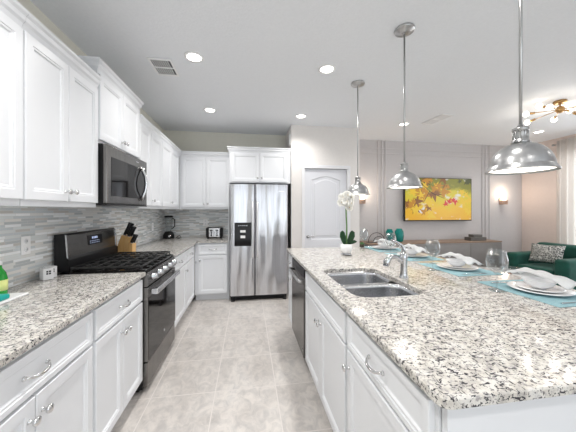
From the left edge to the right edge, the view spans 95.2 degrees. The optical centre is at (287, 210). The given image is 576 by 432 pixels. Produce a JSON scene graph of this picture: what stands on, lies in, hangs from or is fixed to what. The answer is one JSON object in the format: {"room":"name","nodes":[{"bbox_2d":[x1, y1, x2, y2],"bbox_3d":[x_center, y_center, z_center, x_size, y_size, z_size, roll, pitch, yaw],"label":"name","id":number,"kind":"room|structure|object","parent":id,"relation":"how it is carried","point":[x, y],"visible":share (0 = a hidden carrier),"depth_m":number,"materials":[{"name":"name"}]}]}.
{"room":"kitchen","nodes":[
{"label":"kitchen","id":0,"kind":"room"},
{"bbox_2d":[0,0,164,287],"bbox_3d":[-1.566,0.000,0.669,0.108,2.740,8.000,0,0,-9],"label":"wall","id":1,"kind":"structure","parent":0,"point":[40,223],"depth_m":1.87,"materials":[{"name":"tile"}]},
{"bbox_2d":[0,0,28,205],"bbox_3d":[-1.350,-0.487,0.844,0.379,0.930,0.780,0,0,-9],"label":"upper cabinet","id":2,"kind":"object","parent":1,"relation":"attached to","point":[13,14],"visible":1,"depth_m":1.19,"materials":[{"name":"white paint"}]},
{"bbox_2d":[21,236,30,254],"bbox_3d":[-1.660,0.220,1.667,0.009,0.116,0.072,0,0,-9],"label":"wall outlet","id":3,"kind":"object","parent":1,"relation":"attached to","point":[25,240],"visible":1,"depth_m":1.66,"materials":[{"name":"white plastic"}]},
{"bbox_2d":[0,12,101,207],"bbox_3d":[-1.458,-0.487,1.545,0.379,0.930,0.634,0,0,-9],"label":"upper cabinet","id":4,"kind":"object","parent":1,"relation":"attached to","point":[60,91],"visible":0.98,"depth_m":1.48,"materials":[{"name":"white paint"}]},
{"bbox_2d":[77,55,143,157],"bbox_3d":[-1.559,-0.786,2.217,0.383,0.588,0.798,0,0,-9],"label":"upper cabinet","id":5,"kind":"object","parent":1,"relation":"attached to","point":[119,107],"visible":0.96,"depth_m":2.13,"materials":[{"name":"white paint"}]},
{"bbox_2d":[96,143,147,206],"bbox_3d":[-1.520,-0.263,2.246,0.450,0.445,0.758,0,0,-9],"label":"microwave","id":6,"kind":"object","parent":5,"relation":"attached to","point":[122,177],"visible":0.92,"depth_m":2.09,"materials":[{"name":"grey metal"}]},
{"bbox_2d":[102,114,163,208],"bbox_3d":[-1.669,-0.487,2.913,0.379,0.930,0.684,0,0,-9],"label":"upper cabinet","id":7,"kind":"object","parent":1,"relation":"attached to","point":[150,136],"visible":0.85,"depth_m":2.91,"materials":[{"name":"white paint"}]},
{"bbox_2d":[160,135,181,208],"bbox_3d":[-1.792,-0.487,3.716,0.379,0.930,0.940,0,0,-9],"label":"upper cabinet","id":8,"kind":"object","parent":1,"relation":"attached to","point":[171,153],"visible":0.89,"depth_m":3.63,"materials":[{"name":"white paint"}]},
{"bbox_2d":[111,290,332,431],"bbox_3d":[2.037,1.420,1.225,7.400,0.100,8.000,0,0,-9],"label":"floor","id":9,"kind":"structure","parent":0,"point":[239,365],"depth_m":2.12,"materials":[{"name":"beige tile"}]},
{"bbox_2d":[0,311,92,431],"bbox_3d":[-1.217,0.929,0.918,0.664,0.882,0.743,0,0,-9],"label":"base cabinet","id":10,"kind":"object","parent":9,"relation":"on","point":[48,387],"visible":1,"depth_m":1.06,"materials":[{"name":"white paint"}]},
{"bbox_2d":[0,272,145,367],"bbox_3d":[-1.187,0.471,0.675,0.640,0.030,2.496,0,0,-9],"label":"countertop","id":11,"kind":"structure","parent":10,"relation":"on","point":[51,305],"depth_m":1.28,"materials":[{"name":"stone"}]},
{"bbox_2d":[0,292,28,304],"bbox_3d":[-1.494,0.450,1.257,0.220,0.012,0.320,0,0,-9],"label":"soap tray","id":12,"kind":"object","parent":11,"relation":"on","point":[13,296],"visible":0.84,"depth_m":1.36,"materials":[{"name":"white ceramic"}]},
{"bbox_2d":[0,261,7,293],"bbox_3d":[-1.500,0.345,1.362,0.070,0.195,0.070,0,0,-9],"label":"soap bottle","id":13,"kind":"object","parent":12,"relation":"on","point":[3,275],"visible":0.9,"depth_m":1.36,"materials":[{"name":"green plastic"}]},
{"bbox_2d":[0,294,9,300],"bbox_3d":[-1.432,0.430,1.252,0.080,0.026,0.150,0,0,-9],"label":"sponge","id":14,"kind":"object","parent":12,"relation":"on","point":[2,296],"visible":1,"depth_m":1.30,"materials":[{"name":"teal plastic"}]},
{"bbox_2d":[39,267,53,280],"bbox_3d":[-1.598,0.418,1.742,0.057,0.075,0.056,0,0,27],"label":"cube","id":15,"kind":"object","parent":11,"relation":"on","point":[47,273],"visible":1,"depth_m":1.73,"materials":[{"name":"white ceramic"}]},
{"bbox_2d":[43,265,56,276],"bbox_3d":[-1.628,0.418,1.801,0.057,0.075,0.056,0,0,27],"label":"cube","id":16,"kind":"object","parent":11,"relation":"on","point":[52,266],"visible":0.44,"depth_m":1.80,"materials":[{"name":"white ceramic"}]},
{"bbox_2d":[90,279,142,431],"bbox_3d":[-1.322,0.929,1.599,0.664,0.882,0.630,0,0,-9],"label":"base cabinet","id":17,"kind":"object","parent":9,"relation":"on","point":[117,344],"visible":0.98,"depth_m":1.58,"materials":[{"name":"white paint"}]},
{"bbox_2d":[54,228,179,391],"bbox_3d":[-1.392,0.770,2.295,0.698,1.200,0.756,0,0,-9],"label":"gas range","id":18,"kind":"object","parent":9,"relation":"on","point":[91,251],"visible":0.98,"depth_m":2.14,"materials":[{"name":"black metal"}]},
{"bbox_2d":[68,251,172,274],"bbox_3d":[-1.381,0.438,2.296,0.520,0.052,0.756,0,0,-9],"label":"cooktop","id":19,"kind":"object","parent":18,"relation":"in","point":[148,262],"depth_m":2.13,"materials":[{"name":"metal"}]},
{"bbox_2d":[174,251,187,326],"bbox_3d":[-1.534,0.929,2.975,0.664,0.882,0.618,0,0,-9],"label":"base cabinet","id":20,"kind":"object","parent":9,"relation":"on","point":[180,280],"visible":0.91,"depth_m":3.08,"materials":[{"name":"white paint"}]},
{"bbox_2d":[185,245,196,308],"bbox_3d":[-1.629,0.929,3.589,0.664,0.882,0.618,0,0,-9],"label":"base cabinet","id":21,"kind":"object","parent":9,"relation":"on","point":[190,262],"visible":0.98,"depth_m":3.56,"materials":[{"name":"white paint"}]},
{"bbox_2d":[136,237,227,256],"bbox_3d":[-1.411,0.471,3.629,1.096,0.030,1.876,0,0,-9],"label":"countertop","id":22,"kind":"structure","parent":21,"relation":"on","point":[178,245],"depth_m":3.65,"materials":[{"name":"stone"}]},
{"bbox_2d":[118,235,135,253],"bbox_3d":[-1.681,0.353,2.716,0.175,0.205,0.090,0,0,-9],"label":"knife block","id":23,"kind":"object","parent":22,"relation":"on","point":[124,245],"visible":0.61,"depth_m":2.68,"materials":[{"name":"brown wood"}]},
{"bbox_2d":[123,222,131,235],"bbox_3d":[-1.646,0.187,2.696,0.086,0.142,0.022,0,0,-9],"label":"kitchen knife","id":24,"kind":"object","parent":23,"relation":"in","point":[129,223],"visible":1,"depth_m":2.69,"materials":[{"name":"black plastic"}]},
{"bbox_2d":[127,226,134,236],"bbox_3d":[-1.612,0.212,2.698,0.075,0.116,0.022,0,0,-9],"label":"kitchen knife","id":25,"kind":"object","parent":23,"relation":"in","point":[132,227],"visible":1,"depth_m":2.69,"materials":[{"name":"black plastic"}]},
{"bbox_2d":[130,234,136,243],"bbox_3d":[-1.593,0.289,2.709,0.068,0.100,0.022,0,0,-9],"label":"kitchen knife","id":26,"kind":"object","parent":23,"relation":"on","point":[134,235],"visible":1,"depth_m":2.70,"materials":[{"name":"black plastic"}]},
{"bbox_2d":[163,215,174,238],"bbox_3d":[-1.945,0.267,4.314,0.196,0.378,0.176,0,0,-9],"label":"blender","id":27,"kind":"object","parent":22,"relation":"on","point":[167,234],"visible":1,"depth_m":4.26,"materials":[{"name":"black plastic"}]},
{"bbox_2d":[206,227,222,238],"bbox_3d":[-1.211,0.362,4.346,0.270,0.188,0.180,0,0,-9],"label":"toaster","id":28,"kind":"object","parent":22,"relation":"on","point":[211,232],"visible":1,"depth_m":4.28,"materials":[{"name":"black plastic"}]},
{"bbox_2d":[195,243,227,299],"bbox_3d":[-1.204,0.929,4.275,0.488,0.882,0.674,0,0,-9],"label":"base cabinet","id":29,"kind":"object","parent":9,"relation":"on","point":[211,267],"visible":1,"depth_m":3.99,"materials":[{"name":"white paint"}]},
{"bbox_2d":[228,183,229,299],"bbox_3d":[-0.958,0.471,4.347,0.015,1.798,0.605,0,0,-9],"label":"panel","id":30,"kind":"object","parent":9,"relation":"on","point":[228,183],"visible":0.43,"depth_m":4.05,"materials":[{"name":"white paint"}]},
{"bbox_2d":[230,184,287,301],"bbox_3d":[-0.486,0.482,4.310,0.882,1.775,0.772,0,0,-9],"label":"refrigerator","id":31,"kind":"object","parent":9,"relation":"on","point":[258,212],"visible":1,"depth_m":4.00,"materials":[{"name":"silver metal"}]},
{"bbox_2d":[287,254,292,323],"bbox_3d":[0.316,0.929,3.023,0.654,0.882,0.298,0,0,-9],"label":"base cabinet","id":32,"kind":"object","parent":9,"relation":"on","point":[290,256],"visible":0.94,"depth_m":3.04,"materials":[{"name":"white paint"}]},
{"bbox_2d":[289,258,305,357],"bbox_3d":[0.363,0.934,2.566,0.661,0.872,0.600,0,0,-9],"label":"dishwasher","id":33,"kind":"object","parent":9,"relation":"on","point":[297,271],"visible":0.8,"depth_m":2.41,"materials":[{"name":"grey metal"}]},
{"bbox_2d":[305,271,348,431],"bbox_3d":[0.503,0.929,1.808,0.654,0.882,0.928,0,0,-9],"label":"base cabinet","id":34,"kind":"object","parent":9,"relation":"on","point":[326,347],"visible":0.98,"depth_m":1.63,"materials":[{"name":"white paint"}]},
{"bbox_2d":[342,315,441,431],"bbox_3d":[0.622,0.929,1.039,0.654,0.882,0.613,0,0,-9],"label":"base cabinet","id":35,"kind":"object","parent":9,"relation":"on","point":[381,397],"visible":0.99,"depth_m":0.97,"materials":[{"name":"white paint"}]},
{"bbox_2d":[287,246,575,409],"bbox_3d":[0.870,0.471,2.015,1.406,0.030,2.582,0,0,-9],"label":"countertop","id":36,"kind":"structure","parent":35,"relation":"on","point":[465,343],"depth_m":1.00,"materials":[{"name":"stone"}]},
{"bbox_2d":[337,191,356,254],"bbox_3d":[0.599,0.126,2.703,0.178,0.658,0.120,0,0,-25],"label":"potted orchid","id":37,"kind":"object","parent":36,"relation":"on","point":[346,198],"visible":1,"depth_m":2.68,"materials":[{"name":"white plant"}]},
{"bbox_2d":[326,272,419,296],"bbox_3d":[0.516,0.578,1.741,0.444,0.184,0.692,0,0,-9],"label":"sink","id":38,"kind":"object","parent":36,"relation":"in","point":[363,284],"visible":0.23,"depth_m":1.75,"materials":[{"name":"metal"}]},
{"bbox_2d":[364,246,400,251],"bbox_3d":[1.146,0.454,3.136,0.360,0.003,0.450,0,0,-9],"label":"placemat","id":39,"kind":"object","parent":36,"relation":"on","point":[371,248],"visible":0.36,"depth_m":3.06,"materials":[{"name":"blue fabric"}]},
{"bbox_2d":[372,245,396,248],"bbox_3d":[1.146,0.443,3.136,0.282,0.018,0.282,0,0,-9],"label":"dinner plate","id":40,"kind":"object","parent":39,"relation":"on","point":[377,245],"visible":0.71,"depth_m":3.08,"materials":[{"name":"white ceramic"}]},
{"bbox_3d":[1.146,0.436,3.136,0.210,0.014,0.210,0,0,-9],"label":"salad plate","id":41,"kind":"object","parent":40,"relation":"on","visible":0},
{"bbox_2d":[378,242,388,246],"bbox_3d":[1.146,0.411,3.136,0.156,0.048,0.156,0,0,-9],"label":"bowl","id":42,"kind":"object","parent":41,"relation":"on","point":[382,244],"visible":0.79,"depth_m":3.10,"materials":[{"name":"white ceramic"}]},
{"bbox_2d":[374,238,397,245],"bbox_3d":[1.156,0.370,3.138,0.140,0.066,0.356,0,0,-6],"label":"napkin","id":43,"kind":"object","parent":42,"relation":"on","point":[387,242],"visible":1,"depth_m":3.04,"materials":[{"name":"white fabric"}]},
{"bbox_2d":[383,239,408,278],"bbox_3d":[0.725,0.324,1.771,0.179,0.263,0.062,0,0,-9],"label":"faucet","id":44,"kind":"object","parent":36,"relation":"on","point":[402,260],"visible":1,"depth_m":1.76,"materials":[{"name":"silver metal"}]},
{"bbox_2d":[385,253,443,260],"bbox_3d":[1.236,0.454,2.619,0.360,0.003,0.450,0,0,-9],"label":"placemat","id":45,"kind":"object","parent":36,"relation":"on","point":[429,258],"visible":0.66,"depth_m":2.48,"materials":[{"name":"blue fabric"}]},
{"bbox_2d":[397,252,427,256],"bbox_3d":[1.236,0.443,2.619,0.282,0.018,0.282,0,0,-9],"label":"dinner plate","id":46,"kind":"object","parent":45,"relation":"on","point":[424,255],"visible":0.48,"depth_m":2.54,"materials":[{"name":"white ceramic"}]},
{"bbox_2d":[407,253,423,255],"bbox_3d":[1.236,0.436,2.619,0.210,0.014,0.210,0,0,-9],"label":"salad plate","id":47,"kind":"object","parent":46,"relation":"on","point":[417,254],"visible":0.51,"depth_m":2.58,"materials":[{"name":"white ceramic"}]},
{"bbox_2d":[406,248,416,254],"bbox_3d":[1.236,0.411,2.619,0.156,0.048,0.156,0,0,-9],"label":"bowl","id":48,"kind":"object","parent":47,"relation":"on","point":[410,251],"visible":0.72,"depth_m":2.59,"materials":[{"name":"white ceramic"}]},
{"bbox_2d":[398,243,429,252],"bbox_3d":[1.246,0.370,2.620,0.140,0.066,0.356,0,0,-6],"label":"napkin","id":49,"kind":"object","parent":48,"relation":"on","point":[417,249],"visible":0.95,"depth_m":2.51,"materials":[{"name":"white fabric"}]},
{"bbox_2d":[418,262,503,276],"bbox_3d":[1.326,0.454,2.066,0.360,0.003,0.450,0,0,-9],"label":"placemat","id":50,"kind":"object","parent":36,"relation":"on","point":[459,273],"visible":0.72,"depth_m":1.95,"materials":[{"name":"blue fabric"}]},
{"bbox_2d":[436,262,478,269],"bbox_3d":[1.326,0.443,2.066,0.282,0.018,0.282,0,0,-9],"label":"dinner plate","id":51,"kind":"object","parent":50,"relation":"on","point":[437,264],"visible":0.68,"depth_m":2.02,"materials":[{"name":"white ceramic"}]},
{"bbox_2d":[442,263,472,268],"bbox_3d":[1.326,0.436,2.066,0.210,0.014,0.210,0,0,-9],"label":"salad plate","id":52,"kind":"object","parent":51,"relation":"on","point":[443,264],"visible":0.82,"depth_m":2.05,"materials":[{"name":"white ceramic"}]},
{"bbox_2d":[446,258,465,266],"bbox_3d":[1.326,0.411,2.066,0.156,0.048,0.156,0,0,-9],"label":"bowl","id":53,"kind":"object","parent":52,"relation":"on","point":[455,262],"visible":0.87,"depth_m":2.04,"materials":[{"name":"white ceramic"}]},
{"bbox_2d":[436,252,482,265],"bbox_3d":[1.336,0.370,2.068,0.140,0.066,0.356,0,0,-6],"label":"napkin","id":54,"kind":"object","parent":53,"relation":"on","point":[468,260],"visible":1,"depth_m":1.97,"materials":[{"name":"white fabric"}]},
{"bbox_2d":[478,279,575,307],"bbox_3d":[1.416,0.454,1.483,0.360,0.003,0.450,0,0,-9],"label":"placemat","id":55,"kind":"object","parent":36,"relation":"on","point":[556,301],"visible":0.63,"depth_m":1.39,"materials":[{"name":"blue fabric"}]},
{"bbox_2d":[507,281,575,295],"bbox_3d":[1.416,0.443,1.483,0.282,0.018,0.282,0,0,-9],"label":"dinner plate","id":56,"kind":"object","parent":55,"relation":"on","point":[568,292],"visible":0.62,"depth_m":1.43,"materials":[{"name":"white ceramic"}]},
{"bbox_2d":[515,282,565,292],"bbox_3d":[1.416,0.436,1.483,0.210,0.014,0.210,0,0,-9],"label":"salad plate","id":57,"kind":"object","parent":56,"relation":"on","point":[554,289],"visible":0.73,"depth_m":1.46,"materials":[{"name":"white ceramic"}]},
{"bbox_2d":[521,276,556,288],"bbox_3d":[1.416,0.411,1.483,0.156,0.048,0.156,0,0,-9],"label":"bowl","id":58,"kind":"object","parent":57,"relation":"on","point":[533,281],"visible":0.88,"depth_m":1.47,"materials":[{"name":"white ceramic"}]},
{"bbox_2d":[503,267,575,288],"bbox_3d":[1.425,0.370,1.484,0.140,0.066,0.356,0,0,-6],"label":"napkin","id":59,"kind":"object","parent":58,"relation":"on","point":[565,282],"visible":1,"depth_m":1.41,"materials":[{"name":"white fabric"}]},
{"bbox_2d":[359,239,501,267],"bbox_3d":[2.720,0.975,5.032,2.720,0.790,0.431,0,0,-9],"label":"credenza","id":60,"kind":"object","parent":9,"relation":"on","point":[477,250],"visible":0.4,"depth_m":4.94,"materials":[{"name":"beige paint"}]},
{"bbox_2d":[367,232,383,242],"bbox_3d":[1.608,0.489,4.801,0.360,0.182,0.120,0,0,-9],"label":"wire sculpture","id":61,"kind":"object","parent":60,"relation":"on","point":[376,232],"visible":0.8,"depth_m":4.79,"materials":[{"name":"black metal"}]},
{"bbox_2d":[385,229,393,240],"bbox_3d":[1.895,0.462,4.906,0.150,0.235,0.150,0,0,-9],"label":"glass vase","id":62,"kind":"object","parent":60,"relation":"on","point":[389,234],"visible":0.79,"depth_m":4.85,"materials":[{"name":"teal glass"}]},
{"bbox_2d":[394,228,403,241],"bbox_3d":[2.057,0.457,4.870,0.170,0.245,0.170,0,0,-9],"label":"glass vase","id":63,"kind":"object","parent":60,"relation":"on","point":[399,233],"visible":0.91,"depth_m":4.81,"materials":[{"name":"teal glass"}]},
{"bbox_2d":[464,234,486,240],"bbox_3d":[3.660,0.522,5.137,0.340,0.115,0.160,0,0,-9],"label":"lidded box","id":64,"kind":"object","parent":60,"relation":"on","point":[471,237],"visible":1,"depth_m":5.07,"materials":[{"name":"grey paint"}]},
{"bbox_2d":[389,281,575,431],"bbox_3d":[0.710,0.929,1.977,0.995,0.882,2.488,0,0,-9],"label":"panel","id":65,"kind":"object","parent":9,"relation":"on","point":[552,414],"visible":0.02,"depth_m":0.70,"materials":[{"name":"white paint"}]},
{"bbox_2d":[483,267,538,276],"bbox_3d":[3.260,1.160,3.993,0.950,0.420,0.950,0,0,-9],"label":"coffee table","id":66,"kind":"object","parent":9,"relation":"on","point":[491,268],"visible":0.06,"depth_m":4.10,"materials":[{"name":"white ceramic"}]},
{"bbox_2d":[506,242,575,289],"bbox_3d":[4.380,0.970,4.337,0.860,0.800,0.900,0,0,-12],"label":"armchair","id":67,"kind":"object","parent":9,"relation":"on","point":[566,267],"visible":0.32,"depth_m":4.32,"materials":[{"name":"green fabric"}]},
{"bbox_2d":[517,263,553,274],"bbox_3d":[4.273,0.989,4.314,0.640,0.158,0.520,0,0,-12],"label":"seat cushion","id":68,"kind":"object","parent":67,"relation":"on","point":[548,267],"depth_m":4.36,"materials":[{"name":"green fabric"}]},
{"bbox_2d":[528,243,565,263],"bbox_3d":[4.285,0.715,4.364,0.154,0.301,0.440,0,0,-23],"label":"throw pillow","id":69,"kind":"object","parent":67,"relation":"on","point":[539,252],"visible":0.95,"depth_m":4.33,"materials":[{"name":"fabric"}]},
{"bbox_2d":[164,130,285,289],"bbox_3d":[-1.085,0.000,4.711,2.090,2.740,0.158,0,0,-9],"label":"wall","id":70,"kind":"structure","parent":0,"point":[184,140],"depth_m":4.58,"materials":[{"name":"beige paint"}]},
{"bbox_2d":[180,151,228,208],"bbox_3d":[-1.358,-0.487,4.402,0.790,0.930,0.382,0,0,-9],"label":"upper cabinet","id":71,"kind":"object","parent":70,"relation":"attached to","point":[204,175],"visible":0.92,"depth_m":4.25,"materials":[{"name":"white paint"}]},
{"bbox_2d":[203,219,207,225],"bbox_3d":[-1.433,0.210,4.572,0.072,0.116,0.009,0,0,-9],"label":"wall outlet","id":72,"kind":"object","parent":70,"relation":"attached to","point":[205,221],"visible":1,"depth_m":4.57,"materials":[{"name":"white plastic"}]},
{"bbox_2d":[227,146,290,184],"bbox_3d":[-0.491,-0.708,4.389,0.993,0.555,0.654,0,0,-9],"label":"upper cabinet","id":73,"kind":"object","parent":70,"relation":"attached to","point":[247,165],"visible":1,"depth_m":4.10,"materials":[{"name":"white paint"}]},
{"bbox_2d":[30,0,575,145],"bbox_3d":[2.037,-1.420,1.225,7.400,0.100,8.000,0,0,-9],"label":"ceiling","id":74,"kind":"structure","parent":0,"point":[258,71],"depth_m":2.40,"materials":[{"name":"paint"}]},
{"bbox_2d":[147,57,179,76],"bbox_3d":[-1.181,-1.363,2.509,0.210,0.011,0.300,0,0,-9],"label":"ceiling vent","id":75,"kind":"object","parent":74,"relation":"in","point":[162,67],"visible":1,"depth_m":2.50,"materials":[{"name":"white plastic"}]},
{"bbox_2d":[184,51,203,62],"bbox_3d":[-0.837,-1.365,2.346,0.170,0.008,0.170,0,0,-9],"label":"recessed light","id":76,"kind":"object","parent":74,"relation":"in","point":[191,56],"visible":1,"depth_m":2.34,"materials":[{"name":"white plastic"}]},
{"bbox_2d":[204,108,215,112],"bbox_3d":[-1.062,-1.365,3.582,0.170,0.008,0.170,0,0,-9],"label":"recessed light","id":77,"kind":"object","parent":74,"relation":"in","point":[210,110],"visible":1,"depth_m":3.59,"materials":[{"name":"white plastic"}]},
{"bbox_2d":[295,114,306,117],"bbox_3d":[0.188,-1.365,3.809,0.170,0.008,0.170,0,0,-9],"label":"recessed light","id":78,"kind":"object","parent":74,"relation":"in","point":[297,115],"visible":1,"depth_m":3.81,"materials":[{"name":"white plastic"}]},
{"bbox_2d":[318,64,335,73],"bbox_3d":[0.377,-1.365,2.544,0.170,0.008,0.170,0,0,-9],"label":"recessed light","id":79,"kind":"object","parent":74,"relation":"in","point":[327,68],"visible":1,"depth_m":2.54,"materials":[{"name":"white plastic"}]},
{"bbox_2d":[348,80,369,194],"bbox_3d":[0.750,-0.769,2.827,0.250,1.199,0.250,0,0,-9],"label":"pendant light","id":80,"kind":"object","parent":74,"relation":"hanging from","point":[357,188],"visible":0.88,"depth_m":2.79,"materials":[{"name":"silver metal"}]},
{"bbox_2d":[387,23,422,188],"bbox_3d":[0.880,-0.769,1.987,0.250,1.199,0.250,0,0,-9],"label":"pendant light","id":81,"kind":"object","parent":74,"relation":"hanging from","point":[405,179],"visible":1,"depth_m":1.96,"materials":[{"name":"silver metal"}]},
{"bbox_2d":[421,114,452,124],"bbox_3d":[2.225,-1.363,3.945,0.180,0.011,0.420,0,0,-14],"label":"ceiling vent","id":82,"kind":"object","parent":74,"relation":"in","point":[442,116],"visible":1,"depth_m":3.92,"materials":[{"name":"white plastic"}]},
{"bbox_2d":[485,0,561,174],"bbox_3d":[1.010,-0.769,1.142,0.250,1.199,0.250,0,0,-9],"label":"pendant light","id":83,"kind":"object","parent":74,"relation":"hanging from","point":[522,156],"visible":1,"depth_m":1.11,"materials":[{"name":"silver metal"}]},
{"bbox_2d":[489,167,555,172],"bbox_3d":[1.010,-0.177,1.142,0.232,0.006,0.232,0,0,-9],"label":"diffuser","id":84,"kind":"object","parent":83,"relation":"attached to","point":[491,169],"depth_m":1.13,"materials":[{"name":"white glass"}]},
{"bbox_2d":[523,99,575,124],"bbox_3d":[3.413,-1.230,3.303,0.718,0.279,0.721,0,0,-9],"label":"sputnik chandelier","id":85,"kind":"object","parent":74,"relation":"hanging from","point":[559,109],"visible":0.98,"depth_m":3.28,"materials":[{"name":"gold metal"}]},
{"bbox_2d":[286,125,358,290],"bbox_3d":[0.569,0.000,4.611,1.150,2.740,0.660,0,0,-9],"label":"wall","id":86,"kind":"structure","parent":0,"point":[310,145],"depth_m":4.28,"materials":[{"name":"white paint"}]},
{"bbox_2d":[302,165,349,247],"bbox_3d":[0.621,0.318,4.290,0.815,2.105,0.104,0,0,-9],"label":"door","id":87,"kind":"structure","parent":86,"relation":"in","point":[323,219],"depth_m":4.29,"materials":[{"name":"white paint"}]},
{"bbox_2d":[359,140,521,267],"bbox_3d":[3.086,0.000,5.383,4.060,2.740,0.100,0,0,-9],"label":"wall","id":88,"kind":"structure","parent":0,"point":[505,219],"depth_m":5.34,"materials":[{"name":"grey paint"}]},
{"bbox_2d":[359,196,365,203],"bbox_3d":[1.413,-0.207,5.012,0.100,0.155,0.119,0,0,-9],"label":"wall sconce","id":89,"kind":"object","parent":88,"relation":"attached to","point":[362,200],"visible":0.93,"depth_m":4.96,"materials":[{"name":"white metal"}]},
{"bbox_2d":[378,140,378,239],"bbox_3d":[1.756,-0.070,5.118,0.024,2.600,0.018,0,0,-9],"label":"trim","id":90,"kind":"structure","parent":88,"relation":"attached to","point":[378,140],"depth_m":5.11,"materials":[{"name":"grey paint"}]},
{"bbox_2d":[381,140,382,237],"bbox_3d":[1.830,-0.070,5.130,0.024,2.600,0.018,0,0,-9],"label":"trim","id":91,"kind":"structure","parent":88,"relation":"attached to","point":[381,140],"depth_m":5.12,"materials":[{"name":"grey paint"}]},
{"bbox_2d":[385,140,385,238],"bbox_3d":[1.906,-0.070,5.141,0.024,2.600,0.018,0,0,-9],"label":"trim","id":92,"kind":"structure","parent":88,"relation":"attached to","point":[385,140],"depth_m":5.13,"materials":[{"name":"grey paint"}]},
{"bbox_2d":[359,152,491,157],"bbox_3d":[3.045,-1.110,5.320,3.960,0.024,0.012,0,0,-9],"label":"trim","id":93,"kind":"structure","parent":88,"relation":"attached to","point":[359,152],"depth_m":5.26,"materials":[{"name":"grey paint"}]},
{"bbox_2d":[359,147,495,153],"bbox_3d":[3.045,-1.204,5.320,3.960,0.024,0.012,0,0,-9],"label":"trim","id":94,"kind":"structure","parent":88,"relation":"attached to","point":[359,147],"depth_m":5.29,"materials":[{"name":"grey paint"}]},
{"bbox_2d":[403,178,471,220],"bbox_3d":[2.980,-0.220,5.253,1.470,0.850,0.105,0,0,-9],"label":"television","id":95,"kind":"object","parent":88,"relation":"attached to","point":[439,199],"visible":0.93,"depth_m":5.21,"materials":[{"name":"black plastic"}]},
{"bbox_2d":[482,145,482,236],"bbox_3d":[4.044,-0.070,5.471,0.024,2.600,0.018,0,0,-9],"label":"trim","id":96,"kind":"structure","parent":88,"relation":"attached to","point":[482,145],"depth_m":5.46,"materials":[{"name":"grey paint"}]},
{"bbox_2d":[485,145,485,236],"bbox_3d":[4.118,-0.070,5.482,0.024,2.600,0.018,0,0,-9],"label":"trim","id":97,"kind":"structure","parent":88,"relation":"attached to","point":[485,145],"depth_m":5.47,"materials":[{"name":"grey paint"}]},
{"bbox_2d":[489,145,489,238],"bbox_3d":[4.212,-0.070,5.497,0.024,2.600,0.018,0,0,-9],"label":"trim","id":98,"kind":"structure","parent":88,"relation":"attached to","point":[489,145],"depth_m":5.49,"materials":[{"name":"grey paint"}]},
{"bbox_2d":[499,197,507,203],"bbox_3d":[4.497,-0.207,5.487,0.100,0.155,0.119,0,0,-9],"label":"wall sconce","id":99,"kind":"object","parent":88,"relation":"attached to","point":[502,200],"visible":1,"depth_m":5.46,"materials":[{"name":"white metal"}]},
{"bbox_2d":[522,134,575,250],"bbox_3d":[5.645,0.000,1.780,0.100,2.740,7.800,0,0,-9],"label":"wall","id":100,"kind":"structure","parent":0,"point":[539,190],"depth_m":5.27,"materials":[{"name":"paint"}]},
{"bbox_3d":[5.326,-1.230,3.281,0.171,0.043,3.464,0,0,-9],"label":"curtain rod","id":101,"kind":"object","parent":100,"relation":"attached to","visible":0},
{"bbox_2d":[557,136,575,244],"bbox_3d":[4.996,0.035,4.478,0.073,2.630,0.730,0,0,-9],"label":"curtain","id":102,"kind":"object","parent":101,"relation":"hanging from","point":[566,148],"visible":0.73,"depth_m":4.71,"materials":[{"name":"white fabric"}]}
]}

